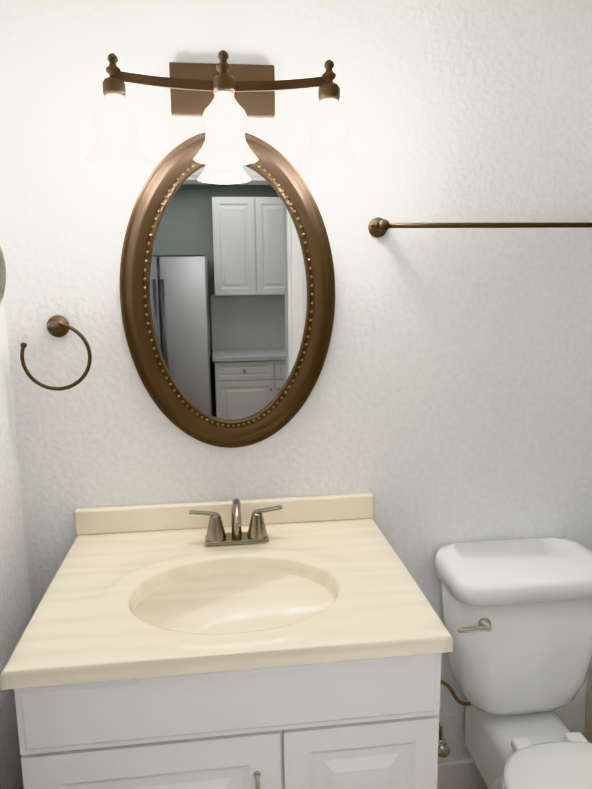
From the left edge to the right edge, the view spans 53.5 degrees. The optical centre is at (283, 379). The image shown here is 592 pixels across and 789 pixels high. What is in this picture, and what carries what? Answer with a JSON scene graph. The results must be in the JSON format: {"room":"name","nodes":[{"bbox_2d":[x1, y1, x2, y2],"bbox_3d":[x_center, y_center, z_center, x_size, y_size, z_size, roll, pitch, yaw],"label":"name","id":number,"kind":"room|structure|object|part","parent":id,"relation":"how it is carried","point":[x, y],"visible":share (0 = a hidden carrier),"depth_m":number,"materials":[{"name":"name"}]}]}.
{"room":"bathroom","nodes":[
{"label":"bathroom","id":0,"kind":"room"},
{"bbox_2d":[0,295,31,788],"bbox_3d":[-0.620,0.227,0.605,0.100,2.490,1.720,-2,9,-6],"label":"wall","id":1,"kind":"structure","parent":0,"point":[15,609],"depth_m":1.40,"materials":[{"name":"paint"}]},
{"bbox_2d":[0,245,5,303],"bbox_3d":[-0.521,-0.123,0.889,0.177,0.302,0.305,-2,9,-6],"label":"makeup mirror","id":2,"kind":"object","parent":1,"relation":"attached to","point":[2,274],"visible":1,"depth_m":0.92,"materials":[{"name":"silver metal"}]},
{"bbox_2d":[0,0,591,761],"bbox_3d":[0.596,0.040,1.642,2.754,2.490,0.100,-2,9,-6],"label":"wall","id":3,"kind":"structure","parent":0,"point":[448,400],"depth_m":1.49,"materials":[{"name":"paint"}]},
{"bbox_2d":[20,315,91,390],"bbox_3d":[-0.543,-0.062,1.405,0.165,0.180,0.073,-2,9,-6],"label":"towel ring","id":4,"kind":"object","parent":3,"relation":"attached to","point":[58,326],"visible":0.96,"depth_m":1.41,"materials":[{"name":"brown metal"}]},
{"bbox_2d":[85,50,359,168],"bbox_3d":[-0.131,-0.603,1.297,0.614,0.235,0.205,-2,9,-6],"label":"sconce","id":5,"kind":"object","parent":3,"relation":"attached to","point":[224,99],"visible":1,"depth_m":1.29,"materials":[{"name":"white glass"}]},
{"bbox_3d":[-0.128,-0.553,1.291,0.614,0.138,0.177,-2,9,-6],"label":"lamp shade","id":6,"kind":"part","parent":5,"relation":"part of","materials":[{"name":"white glass"}]},
{"bbox_2d":[120,132,334,447],"bbox_3d":[-0.132,-0.207,1.448,0.532,0.780,0.035,-2,9,-6],"label":"oval mirror","id":7,"kind":"object","parent":3,"relation":"attached to","point":[227,289],"visible":0.94,"depth_m":1.45,"materials":[{"name":"brown metal"}]},
{"bbox_2d":[437,758,486,788],"bbox_3d":[0.137,1.224,1.723,1.586,0.140,0.018,-2,9,-6],"label":"baseboard","id":8,"kind":"structure","parent":3,"relation":"attached to","point":[459,774],"depth_m":1.74,"materials":[{"name":"white wood"}]},
{"bbox_2d":[368,217,591,237],"bbox_3d":[0.561,-0.388,1.481,0.713,0.050,0.070,-2,9,-6],"label":"towel rail","id":9,"kind":"object","parent":3,"relation":"attached to","point":[378,227],"visible":1,"depth_m":1.45,"materials":[{"name":"brown metal"}]},
{"bbox_2d":[584,660,591,742],"bbox_3d":[0.949,0.038,1.628,0.080,2.490,0.009,-2,9,-6],"label":"wall strip","id":10,"kind":"object","parent":3,"relation":"attached to","point":[588,727],"depth_m":1.78,"materials":[{"name":"white paint"}]},
{"bbox_3d":[0.390,1.666,-0.359,3.700,0.060,4.500,-2,9,-6],"label":"floor","id":11,"kind":"structure","parent":0,"visible":0},
{"bbox_2d":[0,493,452,788],"bbox_3d":[-0.107,0.827,1.346,0.781,1.053,0.572,-2,9,-6],"label":"bathroom vanity","id":12,"kind":"object","parent":11,"relation":"on","point":[303,642],"visible":1,"depth_m":1.08,"materials":[{"name":"white"}]},
{"bbox_2d":[189,498,282,546],"bbox_3d":[-0.111,0.346,1.404,0.228,0.124,0.140,-2,9,-6],"label":"faucet","id":13,"kind":"object","parent":12,"relation":"on","point":[257,535],"depth_m":1.44,"materials":[{"name":"grey metal"}]},
{"bbox_2d":[435,537,591,788],"bbox_3d":[0.649,0.924,1.361,0.466,0.836,0.745,-2,9,-6],"label":"toilet","id":14,"kind":"object","parent":11,"relation":"on","point":[517,614],"visible":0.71,"depth_m":1.49,"materials":[{"name":"white ceramic"}]}
]}

